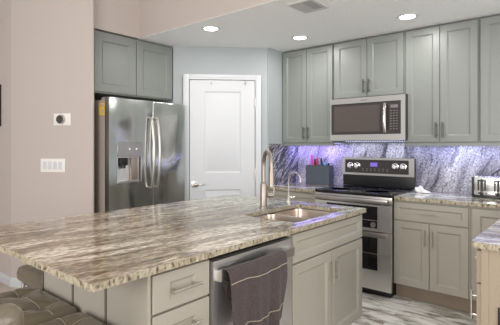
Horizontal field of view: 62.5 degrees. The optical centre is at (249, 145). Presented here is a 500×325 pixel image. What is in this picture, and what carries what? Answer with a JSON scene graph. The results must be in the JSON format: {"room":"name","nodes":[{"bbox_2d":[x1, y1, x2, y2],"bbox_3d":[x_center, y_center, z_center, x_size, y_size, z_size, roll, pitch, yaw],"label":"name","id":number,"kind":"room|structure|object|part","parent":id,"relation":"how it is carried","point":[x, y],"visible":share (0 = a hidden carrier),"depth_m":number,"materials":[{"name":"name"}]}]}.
{"room":"kitchen","nodes":[
{"label":"kitchen","id":0,"kind":"room"},
{"bbox_2d":[0,0,93,277],"bbox_3d":[-2.696,-0.215,4.509,3.078,3.070,0.410,0,0,40],"label":"wall","id":1,"kind":"structure","parent":0,"point":[47,46],"depth_m":3.77,"materials":[{"name":"beige paint"}]},
{"bbox_2d":[0,84,0,125],"bbox_3d":[-2.630,-0.393,4.166,0.520,0.405,0.029,0,0,40],"label":"wall screen","id":2,"kind":"object","parent":1,"relation":"attached to","point":[0,84],"visible":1,"depth_m":4.00,"materials":[{"name":"black plastic"}]},
{"bbox_2d":[0,272,10,286],"bbox_3d":[-3.127,1.278,4.593,2.310,0.085,0.014,0,0,40],"label":"baseboard","id":3,"kind":"structure","parent":1,"relation":"attached to","point":[4,278],"depth_m":3.92,"materials":[{"name":"grey"}]},
{"bbox_2d":[10,277,27,287],"bbox_3d":[-1.818,1.278,3.753,0.861,0.085,0.015,0,0,13],"label":"baseboard","id":4,"kind":"structure","parent":1,"relation":"attached to","point":[14,282],"depth_m":3.83,"materials":[{"name":"grey"}]},
{"bbox_2d":[41,159,64,171],"bbox_3d":[-1.788,0.182,3.745,0.243,0.112,0.010,0,0,14],"label":"light switch","id":5,"kind":"object","parent":1,"relation":"attached to","point":[47,165],"visible":1,"depth_m":3.74,"materials":[{"name":"white plastic"}]},
{"bbox_2d":[54,113,70,125],"bbox_3d":[-1.702,-0.235,3.712,0.178,0.109,0.034,0,0,14],"label":"thermostat","id":6,"kind":"object","parent":1,"relation":"attached to","point":[60,119],"visible":1,"depth_m":3.71,"materials":[{"name":"white plastic"}]},
{"bbox_2d":[94,0,138,38],"bbox_3d":[-1.299,-1.410,3.944,0.068,0.680,0.515,0,0,40],"label":"wall","id":7,"kind":"structure","parent":0,"point":[117,17],"depth_m":3.94,"materials":[{"name":"beige paint"}]},
{"bbox_2d":[163,47,172,102],"bbox_3d":[-1.039,0.125,4.686,0.634,2.390,0.084,0,0,40],"label":"wall","id":8,"kind":"structure","parent":0,"point":[171,47],"depth_m":4.46,"materials":[{"name":"grey"}]},
{"bbox_2d":[94,30,171,101],"bbox_3d":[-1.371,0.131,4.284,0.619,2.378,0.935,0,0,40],"label":"upper cabinet","id":9,"kind":"object","parent":8,"relation":"attached to","point":[124,67],"visible":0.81,"depth_m":4.06,"materials":[{"name":"paint"}]},
{"bbox_3d":[-1.279,-0.771,3.926,0.019,0.548,0.442,0,0,40],"label":"door","id":10,"kind":"part","parent":9,"relation":"part of","materials":[{"name":"paint"}]},
{"bbox_3d":[-0.989,-0.771,4.273,0.019,0.548,0.448,0,0,40],"label":"door","id":11,"kind":"part","parent":9,"relation":"part of","materials":[{"name":"paint"}]},
{"bbox_2d":[139,0,273,37],"bbox_3d":[1.312,-1.411,2.162,6.360,0.678,0.100,0,0,40],"label":"wall","id":12,"kind":"structure","parent":0,"point":[155,16],"depth_m":3.73,"materials":[{"name":"beige paint"}]},
{"bbox_2d":[173,46,266,199],"bbox_3d":[-0.323,0.125,4.518,1.018,2.390,0.072,0,0,-4],"label":"wall","id":13,"kind":"structure","parent":0,"point":[186,60],"depth_m":4.48,"materials":[{"name":"grey paint"}]},
{"bbox_2d":[183,74,260,200],"bbox_3d":[-0.296,0.277,4.441,0.840,2.087,0.061,0,0,-5],"label":"door","id":14,"kind":"structure","parent":13,"relation":"in","point":[225,115],"depth_m":4.46,"materials":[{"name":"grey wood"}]},
{"bbox_3d":[-0.553,0.417,4.415,0.143,0.066,0.053,0,0,-5],"label":"lever","id":15,"kind":"part","parent":14,"relation":"part of","materials":[{"name":"silver metal"}]},
{"bbox_2d":[0,282,475,324],"bbox_3d":[-1.073,1.370,1.679,9.400,0.100,7.600,0,0,40],"label":"floor","id":16,"kind":"structure","parent":0,"point":[376,309],"depth_m":3.24,"materials":[{"name":"tile"}]},
{"bbox_2d":[0,303,23,324],"bbox_3d":[-0.558,0.850,0.701,0.475,0.940,0.470,0,0,40],"label":"bar chair","id":17,"kind":"object","parent":16,"relation":"on","point":[10,313],"visible":1,"depth_m":0.96,"materials":[{"name":"brown leather"}]},
{"bbox_2d":[17,264,41,289],"bbox_3d":[-1.087,1.013,2.473,0.440,0.616,0.450,0,0,40],"label":"stool","id":18,"kind":"object","parent":16,"relation":"on","point":[29,275],"visible":0.12,"depth_m":2.33,"materials":[{"name":"brown"}]},
{"bbox_2d":[0,286,76,324],"bbox_3d":[-1.051,1.004,1.760,0.475,0.634,0.450,0,0,40],"label":"stool","id":19,"kind":"object","parent":16,"relation":"on","point":[38,306],"visible":0.78,"depth_m":1.79,"materials":[{"name":"brown leather"}]},
{"bbox_2d":[38,312,106,324],"bbox_3d":[-0.701,1.005,1.462,0.430,0.630,0.450,0,0,40],"label":"stool","id":20,"kind":"object","parent":16,"relation":"on","point":[79,318],"visible":1,"depth_m":1.63,"materials":[{"name":"brown leather"}]},
{"bbox_2d":[42,271,150,324],"bbox_3d":[-0.698,0.893,1.774,0.857,0.853,0.020,0,0,40],"label":"island end panel","id":21,"kind":"object","parent":16,"relation":"on","point":[128,303],"visible":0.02,"depth_m":1.65,"materials":[{"name":"paint"}]},
{"bbox_2d":[94,97,184,212],"bbox_3d":[-1.233,0.435,4.213,0.863,1.750,0.886,0,0,40],"label":"refrigerator","id":22,"kind":"object","parent":16,"relation":"on","point":[139,145],"visible":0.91,"depth_m":3.88,"materials":[{"name":"silver metal"}]},
{"bbox_3d":[-1.126,0.410,3.851,0.068,1.680,0.465,0,0,40],"label":"door","id":23,"kind":"part","parent":22,"relation":"part of","materials":[{"name":"silver metal"}]},
{"bbox_3d":[-0.938,0.070,3.960,0.085,0.694,0.026,0,0,40],"label":"handle","id":24,"kind":"part","parent":22,"relation":"part of","materials":[{"name":"silver metal"}]},
{"bbox_3d":[-0.894,0.070,4.012,0.085,0.694,0.026,0,0,40],"label":"handle","id":25,"kind":"part","parent":22,"relation":"part of","materials":[{"name":"silver metal"}]},
{"bbox_3d":[-0.840,0.410,4.193,0.068,1.680,0.413,0,0,40],"label":"door","id":26,"kind":"part","parent":22,"relation":"part of","materials":[{"name":"silver metal"}]},
{"bbox_2d":[151,259,208,324],"bbox_3d":[-0.486,0.893,1.806,0.655,0.853,0.302,0,0,40],"label":"base cabinet","id":27,"kind":"object","parent":16,"relation":"on","point":[179,295],"visible":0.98,"depth_m":1.62,"materials":[{"name":"paint"}]},
{"bbox_3d":[-0.270,0.767,1.625,0.019,0.270,0.289,0,0,40],"label":"drawer","id":28,"kind":"part","parent":27,"relation":"part of","materials":[{"name":"paint"}]},
{"bbox_3d":[-0.249,0.551,1.608,0.037,0.012,0.150,0,0,40],"label":"handle","id":29,"kind":"part","parent":27,"relation":"part of","materials":[{"name":"silver metal"}]},
{"bbox_3d":[-0.249,0.705,1.608,0.037,0.012,0.150,0,0,40],"label":"handle","id":30,"kind":"part","parent":27,"relation":"part of","materials":[{"name":"silver metal"}]},
{"bbox_2d":[208,236,294,324],"bbox_3d":[-0.184,0.904,2.147,0.648,0.832,0.594,0,0,40],"label":"dishwasher","id":31,"kind":"object","parent":16,"relation":"on","point":[220,306],"visible":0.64,"depth_m":1.83,"materials":[{"name":"silver metal"}]},
{"bbox_2d":[222,250,287,324],"bbox_3d":[0.037,0.689,1.895,0.117,0.336,0.420,0,0,40],"label":"hand towel","id":32,"kind":"object","parent":31,"relation":"hanging from","point":[256,288],"visible":1,"depth_m":1.84,"materials":[{"name":"grey fabric"}]},
{"bbox_3d":[0.051,0.553,1.953,0.040,0.052,0.560,0,0,40],"label":"handle","id":33,"kind":"part","parent":31,"relation":"part of","materials":[{"name":"silver metal"}]},
{"bbox_2d":[267,189,315,202],"bbox_3d":[0.609,0.893,4.486,0.650,0.853,0.674,0,0,40],"label":"base cabinet","id":34,"kind":"object","parent":16,"relation":"on","point":[279,194],"visible":0.13,"depth_m":4.22,"materials":[{"name":"paint"}]},
{"bbox_2d":[267,182,336,192],"bbox_3d":[0.616,0.451,4.475,0.644,0.029,0.645,0,0,40],"label":"countertop","id":35,"kind":"structure","parent":34,"relation":"on","point":[296,186],"depth_m":4.38,"materials":[{"name":"beige stone"}]},
{"bbox_2d":[306,165,332,185],"bbox_3d":[0.775,0.328,4.605,0.292,0.214,0.100,0,0,40],"label":"knife block","id":36,"kind":"object","parent":35,"relation":"on","point":[315,174],"visible":0.96,"depth_m":4.55,"materials":[{"name":"grey plastic"}]},
{"bbox_2d":[287,208,361,324],"bbox_3d":[0.282,0.893,2.725,0.654,0.853,0.878,0,0,40],"label":"base cabinet","id":37,"kind":"object","parent":16,"relation":"on","point":[327,259],"visible":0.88,"depth_m":2.51,"materials":[{"name":"paint"}]},
{"bbox_2d":[0,194,365,291],"bbox_3d":[-0.319,0.449,2.491,1.269,0.026,2.071,0,0,40],"label":"countertop","id":38,"kind":"structure","parent":37,"relation":"on","point":[93,252],"depth_m":1.97,"materials":[{"name":"stone"}]},
{"bbox_2d":[259,149,274,207],"bbox_3d":[0.114,0.231,2.804,0.111,0.410,0.243,0,0,5],"label":"kitchen faucet","id":39,"kind":"object","parent":38,"relation":"on","point":[263,186],"visible":1,"depth_m":2.87,"materials":[{"name":"silver metal"}]},
{"bbox_3d":[0.151,0.308,2.905,0.055,0.115,0.030,0,0,-11],"label":"lever","id":40,"kind":"part","parent":39,"relation":"part of","materials":[{"name":"silver metal"}]},
{"bbox_2d":[286,172,300,201],"bbox_3d":[0.328,0.317,3.120,0.075,0.237,0.165,0,0,-11],"label":"tap","id":41,"kind":"object","parent":38,"relation":"on","point":[288,196],"visible":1,"depth_m":3.17,"materials":[{"name":"silver metal"}]},
{"bbox_3d":[0.336,0.295,3.115,0.011,0.192,0.159,0,0,-30],"label":"spout","id":42,"kind":"part","parent":41,"relation":"part of","materials":[{"name":"silver metal"}]},
{"bbox_2d":[255,208,334,221],"bbox_3d":[0.301,0.567,2.694,0.425,0.202,0.650,0,0,40],"label":"double sink","id":43,"kind":"object","parent":38,"relation":"in","point":[295,214],"visible":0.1,"depth_m":2.92,"materials":[{"name":"silver metal"}]},
{"bbox_2d":[255,214,307,221],"bbox_3d":[0.196,0.567,2.568,0.425,0.202,0.322,0,0,40],"label":"basin","id":44,"kind":"object","parent":43,"relation":"in","point":[279,217],"depth_m":2.73,"materials":[{"name":"silver metal"}]},
{"bbox_2d":[273,208,334,218],"bbox_3d":[0.404,0.567,2.817,0.425,0.202,0.329,0,0,40],"label":"basin","id":45,"kind":"object","parent":43,"relation":"in","point":[295,213],"depth_m":2.96,"materials":[{"name":"silver metal"}]},
{"bbox_3d":[0.359,0.917,2.378,0.019,0.541,0.428,0,0,40],"label":"door","id":46,"kind":"part","parent":37,"relation":"part of","materials":[{"name":"paint"}]},
{"bbox_3d":[0.498,0.558,2.544,0.019,0.155,0.861,0,0,40],"label":"drawer","id":47,"kind":"part","parent":37,"relation":"part of","materials":[{"name":"paint"}]},
{"bbox_3d":[0.499,0.764,2.503,0.036,0.135,0.011,0,0,40],"label":"handle","id":48,"kind":"part","parent":37,"relation":"part of","materials":[{"name":"silver metal"}]},
{"bbox_3d":[0.539,0.764,2.551,0.036,0.135,0.011,0,0,40],"label":"handle","id":49,"kind":"part","parent":37,"relation":"part of","materials":[{"name":"silver metal"}]},
{"bbox_3d":[0.638,0.917,2.711,0.019,0.541,0.426,0,0,40],"label":"door","id":50,"kind":"part","parent":37,"relation":"part of","materials":[{"name":"paint"}]},
{"bbox_2d":[315,157,415,297],"bbox_3d":[1.118,0.723,3.983,0.750,1.194,0.743,0,0,40],"label":"oven range","id":51,"kind":"object","parent":16,"relation":"on","point":[397,174],"visible":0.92,"depth_m":3.67,"materials":[{"name":"silver metal"}]},
{"bbox_3d":[1.052,0.208,4.353,0.066,0.066,0.030,0,0,40],"label":"knob","id":52,"kind":"part","parent":51,"relation":"part of","materials":[{"name":"silver metal"}]},
{"bbox_3d":[0.902,0.483,3.716,0.700,0.038,0.057,0,0,40],"label":"handle","id":53,"kind":"part","parent":51,"relation":"part of","materials":[{"name":"silver metal"}]},
{"bbox_3d":[0.924,0.634,3.751,0.742,0.232,0.026,0,0,40],"label":"oven door","id":54,"kind":"part","parent":51,"relation":"part of","materials":[{"name":"silver metal"}]},
{"bbox_2d":[315,185,413,197],"bbox_3d":[1.098,0.430,3.959,0.750,0.027,0.573,0,0,40],"label":"cooktop","id":55,"kind":"object","parent":51,"relation":"in","point":[362,191],"depth_m":3.86,"materials":[{"name":"glass"}]},
{"bbox_3d":[0.902,0.773,3.716,0.700,0.038,0.057,0,0,40],"label":"handle","id":56,"kind":"part","parent":51,"relation":"part of","materials":[{"name":"silver metal"}]},
{"bbox_3d":[0.924,1.008,3.751,0.742,0.504,0.026,0,0,40],"label":"oven door","id":57,"kind":"part","parent":51,"relation":"part of","materials":[{"name":"silver metal"}]},
{"bbox_3d":[1.278,0.215,4.189,0.668,0.136,0.009,0,0,40],"label":"control panel","id":58,"kind":"part","parent":51,"relation":"part of","materials":[{"name":"grey"}]},
{"bbox_3d":[1.284,0.215,4.182,0.750,0.179,0.014,0,0,40],"label":"backguard frame","id":59,"kind":"part","parent":51,"relation":"part of","materials":[{"name":"silver metal"}]},
{"bbox_3d":[1.419,0.208,4.045,0.066,0.066,0.030,0,0,40],"label":"knob","id":60,"kind":"part","parent":51,"relation":"part of","materials":[{"name":"silver metal"}]},
{"bbox_3d":[1.479,0.208,3.995,0.066,0.066,0.030,0,0,40],"label":"knob","id":61,"kind":"part","parent":51,"relation":"part of","materials":[{"name":"silver metal"}]},
{"bbox_2d":[394,200,470,312],"bbox_3d":[1.661,0.893,3.606,0.602,0.853,0.674,0,0,40],"label":"base cabinet","id":62,"kind":"object","parent":16,"relation":"on","point":[432,241],"visible":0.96,"depth_m":3.36,"materials":[{"name":"paint"}]},
{"bbox_3d":[1.361,0.916,3.476,0.288,0.543,0.019,0,0,40],"label":"door","id":63,"kind":"part","parent":62,"relation":"part of","materials":[{"name":"paint"}]},
{"bbox_3d":[1.433,0.762,3.381,0.011,0.135,0.036,0,0,40],"label":"handle","id":64,"kind":"part","parent":62,"relation":"part of","materials":[{"name":"silver metal"}]},
{"bbox_3d":[1.473,0.560,3.382,0.581,0.151,0.019,0,0,40],"label":"drawer","id":65,"kind":"part","parent":62,"relation":"part of","materials":[{"name":"paint"}]},
{"bbox_3d":[1.479,0.762,3.342,0.011,0.135,0.036,0,0,40],"label":"handle","id":66,"kind":"part","parent":62,"relation":"part of","materials":[{"name":"silver metal"}]},
{"bbox_3d":[1.586,0.916,3.288,0.288,0.543,0.019,0,0,40],"label":"door","id":67,"kind":"part","parent":62,"relation":"part of","materials":[{"name":"paint"}]},
{"bbox_2d":[470,249,499,324],"bbox_3d":[1.701,0.893,2.228,0.654,0.853,1.399,0,0,40],"label":"base cabinet","id":68,"kind":"object","parent":16,"relation":"on","point":[487,295],"visible":0.91,"depth_m":1.85,"materials":[{"name":"paint"}]},
{"bbox_2d":[394,191,499,251],"bbox_3d":[1.601,0.451,2.726,1.604,0.029,2.065,0,0,40],"label":"countertop","id":69,"kind":"structure","parent":68,"relation":"on","point":[489,239],"depth_m":3.22,"materials":[{"name":"beige stone"}]},
{"bbox_2d":[415,186,430,192],"bbox_3d":[1.577,0.402,3.764,0.138,0.067,0.064,0,0,34],"label":"napkin","id":70,"kind":"object","parent":69,"relation":"on","point":[419,189],"visible":1,"depth_m":3.75,"materials":[{"name":"white paper"}]},
{"bbox_2d":[472,175,499,198],"bbox_3d":[2.035,0.344,3.451,0.285,0.182,0.223,0,0,40],"label":"toaster","id":71,"kind":"object","parent":69,"relation":"on","point":[483,186],"visible":1,"depth_m":3.40,"materials":[{"name":"silver metal"}]},
{"bbox_3d":[1.056,0.750,1.939,0.036,0.135,0.011,0,0,40],"label":"handle","id":72,"kind":"part","parent":68,"relation":"part of","materials":[{"name":"silver metal"}]},
{"bbox_3d":[1.191,0.553,2.058,0.019,0.145,0.450,0,0,40],"label":"drawer","id":73,"kind":"part","parent":68,"relation":"part of","materials":[{"name":"beige laminate"}]},
{"bbox_3d":[1.191,0.911,2.058,0.019,0.553,0.450,0,0,40],"label":"door","id":74,"kind":"part","parent":68,"relation":"part of","materials":[{"name":"beige laminate"}]},
{"bbox_3d":[1.282,0.893,1.683,0.598,0.853,0.016,0,0,40],"label":"panel","id":75,"kind":"part","parent":68,"relation":"part of","materials":[{"name":"beige laminate"}]},
{"bbox_2d":[498,307,499,324],"bbox_3d":[1.127,0.776,1.803,0.074,0.117,0.010,0,0,40],"label":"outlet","id":76,"kind":"object","parent":68,"relation":"attached to","point":[498,307],"depth_m":1.82,"materials":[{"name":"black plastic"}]},
{"bbox_2d":[471,206,499,313],"bbox_3d":[2.030,0.893,3.321,0.326,0.853,0.639,0,0,40],"label":"base cabinet","id":77,"kind":"object","parent":16,"relation":"on","point":[482,218],"visible":0.34,"depth_m":3.15,"materials":[{"name":"paint"}]},
{"bbox_2d":[267,48,293,185],"bbox_3d":[0.340,0.125,4.772,0.120,2.390,0.582,0,0,40],"label":"wall","id":78,"kind":"structure","parent":0,"point":[274,57],"depth_m":4.60,"materials":[{"name":"grey paint"}]},
{"bbox_2d":[269,144,297,184],"bbox_3d":[0.392,0.208,4.723,0.020,0.454,0.550,0,0,40],"label":"backsplash","id":79,"kind":"structure","parent":78,"relation":"attached to","point":[285,158],"depth_m":4.71,"materials":[{"name":"stone"}]},
{"bbox_2d":[282,143,333,145],"bbox_3d":[0.626,-0.011,4.506,0.650,0.028,0.020,0,0,40],"label":"rail","id":80,"kind":"object","parent":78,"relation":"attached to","point":[285,144],"visible":1,"depth_m":4.48,"materials":[{"name":"paint"}]},
{"bbox_2d":[136,0,499,52],"bbox_3d":[1.453,-1.120,2.845,7.020,0.100,2.350,0,0,40],"label":"ceiling","id":81,"kind":"structure","parent":0,"point":[272,24],"depth_m":3.58,"materials":[{"name":"white paint"}]},
{"bbox_2d":[202,26,219,30],"bbox_3d":[-0.357,-1.067,3.766,0.172,0.006,0.172,0,0,40],"label":"recessed light","id":82,"kind":"object","parent":81,"relation":"in","point":[206,28],"visible":1,"depth_m":3.75,"materials":[{"name":"grey"}]},
{"bbox_2d":[204,27,217,30],"bbox_3d":[-0.357,-1.067,3.766,0.126,0.005,0.126,0,0,40],"label":"diffuser","id":83,"kind":"object","parent":82,"relation":"attached to","point":[205,28],"depth_m":3.75,"materials":[{"name":"white plastic"}]},
{"bbox_2d":[291,35,308,39],"bbox_3d":[0.495,-1.067,4.084,0.172,0.006,0.172,0,0,40],"label":"recessed light","id":84,"kind":"object","parent":81,"relation":"in","point":[298,37],"visible":1,"depth_m":4.07,"materials":[{"name":"white"}]},
{"bbox_2d":[294,36,305,39],"bbox_3d":[0.495,-1.067,4.084,0.126,0.005,0.126,0,0,40],"label":"diffuser","id":85,"kind":"object","parent":84,"relation":"attached to","point":[295,37],"depth_m":4.07,"materials":[{"name":"white plastic"}]},
{"bbox_2d":[288,0,328,12],"bbox_3d":[0.447,-1.065,3.146,0.210,0.009,0.250,0,0,40],"label":"ceiling vent","id":86,"kind":"object","parent":81,"relation":"in","point":[305,6],"visible":1,"depth_m":3.14,"materials":[{"name":"grey metal"}]},
{"bbox_2d":[397,13,418,19],"bbox_3d":[1.306,-1.067,3.418,0.172,0.006,0.172,0,0,40],"label":"recessed light","id":87,"kind":"object","parent":81,"relation":"in","point":[408,16],"visible":1,"depth_m":3.40,"materials":[{"name":"grey"}]},
{"bbox_2d":[400,15,415,18],"bbox_3d":[1.306,-1.067,3.418,0.126,0.005,0.126,0,0,40],"label":"diffuser","id":88,"kind":"object","parent":87,"relation":"attached to","point":[401,16],"depth_m":3.40,"materials":[{"name":"white plastic"}]},
{"bbox_2d":[348,141,404,142],"bbox_3d":[2.690,0.075,3.264,5.660,2.490,0.120,0,0,40],"label":"wall","id":89,"kind":"structure","parent":0,"point":[349,141],"depth_m":4.30,"materials":[{"name":"grey"}]},
{"bbox_2d":[283,44,347,142],"bbox_3d":[0.708,-0.541,4.604,0.650,1.033,0.365,0,0,40],"label":"upper cabinet","id":90,"kind":"object","parent":89,"relation":"attached to","point":[308,74],"visible":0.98,"depth_m":4.47,"materials":[{"name":"paint"}]},
{"bbox_3d":[0.499,-0.540,4.601,0.312,1.018,0.019,0,0,40],"label":"door","id":91,"kind":"part","parent":90,"relation":"part of","materials":[{"name":"paint"}]},
{"bbox_3d":[0.743,-0.540,4.398,0.312,1.018,0.019,0,0,40],"label":"door","id":92,"kind":"part","parent":90,"relation":"part of","materials":[{"name":"paint"}]},
{"bbox_2d":[334,32,404,98],"bbox_3d":[1.240,-0.766,4.159,0.733,0.583,0.365,0,0,40],"label":"upper cabinet","id":93,"kind":"object","parent":89,"relation":"attached to","point":[374,66],"visible":0.95,"depth_m":4.02,"materials":[{"name":"paint"}]},
{"bbox_3d":[1.016,-0.765,4.170,0.354,0.568,0.019,0,0,40],"label":"door","id":94,"kind":"part","parent":93,"relation":"part of","materials":[{"name":"paint"}]},
{"bbox_3d":[1.157,-0.585,4.016,0.014,0.135,0.038,0,0,40],"label":"handle","id":95,"kind":"part","parent":93,"relation":"part of","materials":[{"name":"silver metal"}]},
{"bbox_2d":[330,94,407,140],"bbox_3d":[1.216,-0.259,4.100,0.760,0.426,0.446,0,0,40],"label":"microwave","id":96,"kind":"object","parent":93,"relation":"attached to","point":[385,117],"visible":1,"depth_m":3.95,"materials":[{"name":"silver metal"}]},
{"bbox_3d":[1.250,-0.258,3.821,0.030,0.285,0.063,0,0,40],"label":"handle","id":97,"kind":"part","parent":96,"relation":"part of","materials":[{"name":"silver metal"}]},
{"bbox_3d":[1.323,-0.262,3.816,0.154,0.306,0.017,0,0,40],"label":"control panel","id":98,"kind":"part","parent":96,"relation":"part of","materials":[{"name":"grey"}]},
{"bbox_3d":[1.291,-0.765,3.940,0.354,0.568,0.019,0,0,40],"label":"door","id":99,"kind":"part","parent":93,"relation":"part of","materials":[{"name":"paint"}]},
{"bbox_2d":[298,143,499,193],"bbox_3d":[1.733,0.222,3.974,2.999,0.489,0.020,0,0,40],"label":"backsplash","id":100,"kind":"structure","parent":89,"relation":"attached to","point":[438,168],"depth_m":3.97,"materials":[{"name":"stone"}]},
{"bbox_2d":[405,19,479,142],"bbox_3d":[1.758,-0.541,3.727,0.613,1.033,0.365,0,0,40],"label":"upper cabinet","id":101,"kind":"object","parent":89,"relation":"attached to","point":[442,62],"visible":0.99,"depth_m":3.58,"materials":[{"name":"paint"}]},
{"bbox_3d":[1.556,-0.540,3.718,0.294,1.018,0.019,0,0,40],"label":"door","id":102,"kind":"part","parent":101,"relation":"part of","materials":[{"name":"paint"}]},
{"bbox_3d":[1.675,-0.135,3.583,0.014,0.135,0.038,0,0,40],"label":"handle","id":103,"kind":"part","parent":101,"relation":"part of","materials":[{"name":"silver metal"}]},
{"bbox_3d":[1.785,-0.540,3.526,0.294,1.018,0.019,0,0,40],"label":"door","id":104,"kind":"part","parent":101,"relation":"part of","materials":[{"name":"paint"}]},
{"bbox_2d":[480,15,499,142],"bbox_3d":[2.322,-0.541,3.255,0.853,1.033,0.365,0,0,40],"label":"upper cabinet","id":105,"kind":"object","parent":89,"relation":"attached to","point":[489,26],"visible":1,"depth_m":3.38,"materials":[{"name":"paint"}]},
{"bbox_2d":[405,142,499,145],"bbox_3d":[2.004,-0.011,3.354,1.468,0.028,0.020,0,0,40],"label":"rail","id":106,"kind":"object","parent":105,"relation":"attached to","point":[492,143],"visible":1,"depth_m":3.55,"materials":[{"name":"paint"}]}
]}

